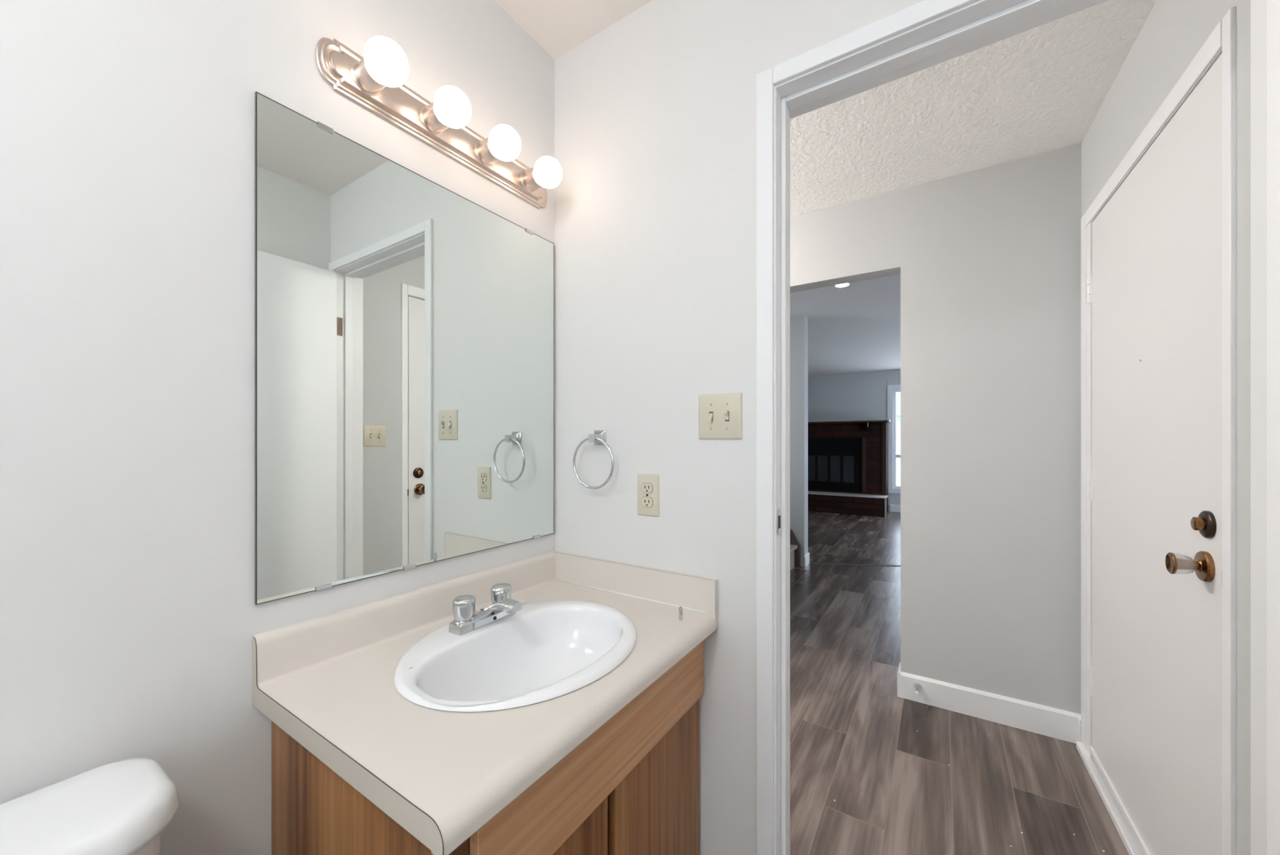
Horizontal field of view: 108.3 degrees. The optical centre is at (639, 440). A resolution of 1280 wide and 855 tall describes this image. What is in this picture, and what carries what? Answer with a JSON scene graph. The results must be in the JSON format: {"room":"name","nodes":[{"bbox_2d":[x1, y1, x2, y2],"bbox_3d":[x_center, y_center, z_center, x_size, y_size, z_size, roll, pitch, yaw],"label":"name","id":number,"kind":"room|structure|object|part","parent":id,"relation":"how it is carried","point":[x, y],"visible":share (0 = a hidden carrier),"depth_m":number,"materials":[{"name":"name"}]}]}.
{"room":"bathroom","nodes":[
{"label":"bathroom","id":0,"kind":"room"},
{"bbox_2d":[0,0,554,854],"bbox_3d":[-0.992,0.009,0.440,0.100,2.425,2.500,0,0,33],"label":"wall","id":1,"kind":"structure","parent":0,"point":[130,616],"depth_m":0.72,"materials":[{"name":"white paint"}]},
{"bbox_2d":[254,91,554,604],"bbox_3d":[-0.476,-0.164,1.135,0.008,0.912,0.753,0,0,33],"label":"vanity mirror","id":2,"kind":"object","parent":1,"relation":"attached to","point":[404,325],"visible":1,"depth_m":1.00,"materials":[{"name":"silver mirror"}]},
{"bbox_2d":[315,35,562,208],"bbox_3d":[-0.405,-0.754,1.129,0.135,0.102,0.630,0,0,33],"label":"vanity light bar","id":3,"kind":"object","parent":1,"relation":"attached to","point":[375,82],"visible":1,"depth_m":1.04,"materials":[{"name":"silver metal"}]},
{"bbox_3d":[-0.509,-0.755,0.926,0.089,0.080,0.080,0,0,33],"label":"bulb","id":4,"kind":"part","parent":3,"relation":"part of","materials":[{"name":"white glass"}]},
{"bbox_3d":[-0.428,-0.755,1.051,0.089,0.080,0.080,0,0,33],"label":"bulb","id":5,"kind":"part","parent":3,"relation":"part of","materials":[{"name":"white glass"}]},
{"bbox_3d":[-0.346,-0.755,1.177,0.089,0.080,0.080,0,0,33],"label":"bulb","id":6,"kind":"part","parent":3,"relation":"part of","materials":[{"name":"white glass"}]},
{"bbox_3d":[-0.262,-0.755,1.306,0.089,0.080,0.080,0,0,33],"label":"bulb","id":7,"kind":"part","parent":3,"relation":"part of","materials":[{"name":"white glass"}]},
{"bbox_2d":[554,0,923,854],"bbox_3d":[-0.229,0.009,1.506,3.220,2.425,0.120,0,0,33],"label":"wall","id":8,"kind":"structure","parent":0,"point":[655,112],"depth_m":1.22,"materials":[{"name":"white paint"}]},
{"bbox_2d":[573,430,614,488],"bbox_3d":[-0.128,0.054,1.343,0.151,0.170,0.043,0,0,33],"label":"towel ring","id":9,"kind":"object","parent":8,"relation":"attached to","point":[599,437],"visible":1,"depth_m":1.34,"materials":[{"name":"silver metal"}]},
{"bbox_2d":[637,473,659,516],"bbox_3d":[0.021,0.148,1.268,0.070,0.114,0.008,0,0,33],"label":"wall outlet","id":10,"kind":"object","parent":8,"relation":"attached to","point":[648,485],"visible":1,"depth_m":1.26,"materials":[{"name":"beige plastic"}]},
{"bbox_2d":[641,497,652,506],"bbox_3d":[0.019,0.168,1.265,0.034,0.026,0.001,0,0,33],"label":"socket","id":11,"kind":"object","parent":10,"relation":"attached to","point":[646,501],"depth_m":1.26,"materials":[{"name":"beige plastic"}]},
{"bbox_2d":[641,482,652,493],"bbox_3d":[0.019,0.129,1.265,0.034,0.026,0.001,0,0,33],"label":"socket","id":12,"kind":"object","parent":10,"relation":"attached to","point":[646,487],"depth_m":1.26,"materials":[{"name":"beige plastic"}]},
{"bbox_2d":[698,392,742,439],"bbox_3d":[0.196,-0.060,1.149,0.116,0.114,0.016,0,0,33],"label":"light switch","id":13,"kind":"object","parent":8,"relation":"attached to","point":[720,415],"visible":1,"depth_m":1.15,"materials":[{"name":"beige plastic"}]},
{"bbox_2d":[790,314,808,566],"bbox_3d":[0.579,-0.001,5.232,2.515,2.445,0.150,0,0,33],"label":"wall","id":14,"kind":"structure","parent":0,"point":[798,323],"depth_m":4.52,"materials":[{"name":"grey paint"}]},
{"bbox_2d":[804,551,809,567],"bbox_3d":[0.584,1.167,5.229,2.528,0.110,0.175,0,0,33],"label":"baseboard","id":15,"kind":"structure","parent":14,"relation":"attached to","point":[806,557],"depth_m":4.52,"materials":[{"name":"white paint"}]},
{"bbox_2d":[494,0,1155,376],"bbox_3d":[1.633,-1.263,3.564,6.300,0.120,10.600,0,0,33],"label":"ceiling","id":16,"kind":"structure","parent":0,"point":[1041,89],"depth_m":1.74,"materials":[{"name":"white paint"}]},
{"bbox_2d":[834,282,850,287],"bbox_3d":[1.587,-1.220,3.630,0.116,0.005,0.116,0,0,33],"label":"recessed light","id":17,"kind":"object","parent":16,"relation":"in","point":[844,285],"visible":0.7,"depth_m":3.63,"materials":[{"name":"white paint"}]},
{"bbox_2d":[808,368,900,511],"bbox_3d":[4.492,-0.001,7.968,6.100,2.445,0.100,0,0,33],"label":"wall","id":18,"kind":"structure","parent":0,"point":[855,395],"depth_m":8.34,"materials":[{"name":"grey paint"}]},
{"bbox_2d":[887,384,900,493],"bbox_3d":[4.955,-0.028,7.639,1.535,1.870,0.086,0,0,33],"label":"window","id":19,"kind":"structure","parent":18,"relation":"in","point":[891,394],"depth_m":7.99,"materials":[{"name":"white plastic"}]},
{"bbox_3d":[4.962,-0.028,7.650,1.365,1.700,0.060,0,0,33],"label":"frame","id":20,"kind":"part","parent":19,"relation":"part of","materials":[{"name":"white plastic"}]},
{"bbox_2d":[889,504,900,511],"bbox_3d":[5.673,1.162,7.133,3.210,0.120,0.013,0,0,33],"label":"baseboard","id":21,"kind":"structure","parent":18,"relation":"attached to","point":[893,508],"depth_m":7.96,"materials":[{"name":"white paint"}]},
{"bbox_2d":[790,142,1081,713],"bbox_3d":[0.618,-0.001,2.691,3.350,2.445,0.110,0,0,33],"label":"wall","id":22,"kind":"structure","parent":0,"point":[987,260],"depth_m":2.04,"materials":[{"name":"grey paint"}]},
{"bbox_2d":[897,662,1080,742],"bbox_3d":[1.540,1.163,2.092,0.650,0.118,0.136,0,0,33],"label":"baseboard","id":23,"kind":"structure","parent":22,"relation":"attached to","point":[1052,722],"depth_m":2.02,"materials":[{"name":"white paint"}]},
{"bbox_2d":[913,682,921,694],"bbox_3d":[1.284,1.150,2.143,0.033,0.033,0.062,0,0,33],"label":"door stop","id":24,"kind":"object","parent":23,"relation":"attached to","point":[917,686],"visible":1,"depth_m":2.15,"materials":[{"name":"silver metal"}]},
{"bbox_2d":[790,511,1128,854],"bbox_3d":[1.633,1.282,3.564,6.300,0.120,10.600,0,0,33],"label":"floor","id":25,"kind":"structure","parent":0,"point":[855,743],"depth_m":1.79,"materials":[{"name":"grey laminate"}]},
{"bbox_2d":[0,757,178,854],"bbox_3d":[-0.596,0.837,0.292,0.684,0.771,0.532,0,0,33],"label":"toilet","id":26,"kind":"object","parent":25,"relation":"on","point":[122,806],"visible":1,"depth_m":0.57,"materials":[{"name":"white ceramic"}]},
{"bbox_3d":[-0.799,0.657,0.424,0.168,0.329,0.500,0,0,33],"label":"tank","id":27,"kind":"part","parent":26,"relation":"part of","materials":[{"name":"white ceramic"}]},
{"bbox_2d":[271,640,703,854],"bbox_3d":[-0.246,0.845,1.002,0.534,0.754,0.732,0,0,33],"label":"vanity cabinet","id":28,"kind":"object","parent":25,"relation":"on","point":[632,786],"visible":0.63,"depth_m":0.82,"materials":[{"name":"brown wood"}]},
{"bbox_3d":[-0.457,0.845,0.712,0.498,0.754,0.016,0,0,33],"label":"panel","id":29,"kind":"part","parent":28,"relation":"part of","materials":[{"name":"brown wood"}]},
{"bbox_2d":[252,550,718,854],"bbox_3d":[-0.244,0.407,0.987,0.558,0.125,0.766,0,0,33],"label":"countertop","id":30,"kind":"structure","parent":28,"relation":"on","point":[326,681],"depth_m":0.79,"materials":[{"name":"beige laminate"}]},
{"bbox_2d":[448,582,521,635],"bbox_3d":[-0.324,0.380,1.040,0.137,0.074,0.155,0,0,33],"label":"sink faucet","id":31,"kind":"object","parent":30,"relation":"on","point":[466,620],"visible":1,"depth_m":1.01,"materials":[{"name":"silver metal"}]},
{"bbox_3d":[-0.388,0.368,1.021,0.047,0.050,0.047,0,0,-12],"label":"handle","id":32,"kind":"part","parent":31,"relation":"part of","materials":[{"name":"silver metal"}]},
{"bbox_3d":[-0.359,0.406,1.063,0.043,0.022,0.155,0,0,33],"label":"plate","id":33,"kind":"part","parent":31,"relation":"part of","materials":[{"name":"silver metal"}]},
{"bbox_3d":[-0.321,0.382,1.038,0.128,0.062,0.100,0,0,33],"label":"spout","id":34,"kind":"part","parent":31,"relation":"part of","materials":[{"name":"silver metal"}]},
{"bbox_3d":[-0.332,0.368,1.106,0.047,0.050,0.047,0,0,-12],"label":"handle","id":35,"kind":"part","parent":31,"relation":"part of","materials":[{"name":"silver metal"}]},
{"bbox_2d":[393,599,636,711],"bbox_3d":[-0.238,0.500,0.977,0.437,0.168,0.515,0,0,33],"label":"oval sink","id":36,"kind":"object","parent":30,"relation":"in","point":[547,650],"visible":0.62,"depth_m":1.02,"materials":[{"name":"white ceramic"}]},
{"bbox_2d":[679,606,682,620],"bbox_3d":[0.098,0.415,1.111,0.009,0.030,0.009,0,0,33],"label":"stub","id":37,"kind":"object","parent":30,"relation":"on","point":[680,607],"visible":1,"depth_m":1.11,"materials":[{"name":"silver metal"}]},
{"bbox_3d":[-0.066,0.793,0.885,0.030,0.648,0.700,0,0,33],"label":"frame","id":38,"kind":"part","parent":28,"relation":"part of","materials":[{"name":"brown wood"}]},
{"bbox_3d":[-0.146,0.876,0.734,0.017,0.461,0.294,0,0,33],"label":"door","id":39,"kind":"part","parent":28,"relation":"part of","materials":[{"name":"brown wood"}]},
{"bbox_3d":[-0.032,0.570,0.889,0.018,0.140,0.680,0,0,33],"label":"false drawer","id":40,"kind":"part","parent":28,"relation":"part of","materials":[{"name":"brown wood"}]},
{"bbox_3d":[0.046,0.865,1.029,0.017,0.485,0.364,0,0,33],"label":"door","id":41,"kind":"part","parent":28,"relation":"part of","materials":[{"name":"brown wood"}]},
{"bbox_2d":[790,528,800,569],"bbox_3d":[0.565,0.402,4.614,1.795,1.640,0.898,0,0,33],"label":"carpeted stairs","id":42,"kind":"structure","parent":25,"relation":"on","point":[795,547],"depth_m":4.48,"materials":[{"name":"beige carpet"}]},
{"bbox_2d":[808,418,890,517],"bbox_3d":[3.283,0.435,8.241,2.075,1.574,0.753,0,0,33],"label":"brick fireplace","id":43,"kind":"object","parent":25,"relation":"on","point":[848,460],"visible":0.73,"depth_m":7.96,"materials":[{"name":"brown brick"}]},
{"bbox_3d":[3.094,0.492,8.402,0.172,0.460,0.006,0,0,33],"label":"glass door","id":44,"kind":"part","parent":43,"relation":"part of","materials":[{"name":"black glass"}]},
{"bbox_3d":[3.274,0.492,8.285,0.172,0.460,0.006,0,0,33],"label":"glass door","id":45,"kind":"part","parent":43,"relation":"part of","materials":[{"name":"black glass"}]},
{"bbox_3d":[3.250,0.414,8.300,1.355,0.935,0.035,0,0,33],"label":"firebox frame","id":46,"kind":"part","parent":43,"relation":"part of","materials":[{"name":"black metal"}]},
{"bbox_3d":[3.452,0.492,8.169,0.167,0.460,0.006,0,0,33],"label":"glass door","id":47,"kind":"part","parent":43,"relation":"part of","materials":[{"name":"black glass"}]},
{"bbox_3d":[3.631,0.492,8.053,0.173,0.460,0.006,0,0,33],"label":"glass door","id":48,"kind":"part","parent":43,"relation":"part of","materials":[{"name":"black glass"}]},
{"bbox_2d":[808,420,890,423],"bbox_3d":[3.334,-0.329,8.342,2.050,0.042,0.528,0,0,33],"label":"mantel shelf","id":49,"kind":"object","parent":43,"relation":"attached to","point":[812,421],"depth_m":7.91,"materials":[{"name":"brown wood"}]},
{"bbox_3d":[3.818,0.414,7.880,0.055,0.935,0.020,0,0,33],"label":"opening trim","id":50,"kind":"part","parent":43,"relation":"part of","materials":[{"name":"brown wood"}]},
{"bbox_3d":[4.075,0.297,7.718,0.062,1.210,0.012,0,0,33],"label":"corner post","id":51,"kind":"part","parent":43,"relation":"part of","materials":[{"name":"brown wood"}]},
{"bbox_2d":[813,563,900,565],"bbox_3d":[3.002,1.220,4.471,2.580,0.004,0.020,0,0,6],"label":"trim","id":52,"kind":"structure","parent":25,"relation":"on","point":[813,563],"depth_m":4.55,"materials":[{"name":"brown"}]},
{"bbox_2d":[1081,0,1250,854],"bbox_3d":[1.483,0.009,1.267,0.120,2.425,1.380,0,0,32],"label":"wall","id":53,"kind":"structure","parent":0,"point":[1174,32],"depth_m":0.94,"materials":[{"name":"grey paint"}]},
{"bbox_2d":[1078,715,1080,742],"bbox_3d":[1.764,1.163,1.850,0.014,0.118,0.025,0,0,33],"label":"baseboard","id":54,"kind":"structure","parent":53,"relation":"attached to","point":[1079,717],"depth_m":1.85,"materials":[{"name":"white paint"}]},
{"bbox_2d":[1075,6,1235,854],"bbox_3d":[1.516,0.170,1.368,0.173,2.105,1.052,0,0,33],"label":"door","id":55,"kind":"structure","parent":53,"relation":"in","point":[1157,745],"depth_m":1.23,"materials":[{"name":"white paint"}]},
{"bbox_3d":[1.519,1.209,1.370,0.126,0.026,1.043,0,0,32],"label":"sill","id":56,"kind":"part","parent":55,"relation":"part of","materials":[{"name":"white paint"}]},
{"bbox_3d":[1.254,0.280,1.036,0.022,0.067,0.067,0,0,33],"label":"knob","id":57,"kind":"part","parent":55,"relation":"part of","materials":[{"name":"gold metal"}]},
{"bbox_3d":[0.358,0.010,-0.437,0.120,2.425,2.500,0,0,33],"label":"wall","id":58,"kind":"structure","parent":0,"visible":0},
{"bbox_2d":[755,0,1279,854],"bbox_3d":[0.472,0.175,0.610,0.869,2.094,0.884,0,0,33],"label":"door frame","id":59,"kind":"structure","parent":58,"relation":"in","point":[924,34],"depth_m":0.97,"materials":[{"name":"white paint"}]},
{"bbox_3d":[0.330,0.192,1.097,0.002,0.062,0.026,0,0,33],"label":"strike plate","id":60,"kind":"part","parent":59,"relation":"part of","materials":[{"name":"silver metal"}]},
{"bbox_3d":[0.631,0.177,0.869,0.843,2.089,0.012,0,0,33],"label":"casing","id":61,"kind":"part","parent":59,"relation":"part of","materials":[{"name":"white paint"}]},
{"bbox_3d":[0.709,0.175,0.976,0.869,2.094,0.012,0,0,33],"label":"casing","id":62,"kind":"part","parent":59,"relation":"part of","materials":[{"name":"white paint"}]},
{"label":"outside","id":63,"kind":"structure","parent":0,"visible":0},
{"bbox_2d":[896,479,900,485],"bbox_3d":[8.716,1.897,15.300,60.000,0.150,57.000,0,0,33],"label":"ground","id":64,"kind":"structure","parent":63,"point":[898,481],"depth_m":20.16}
]}

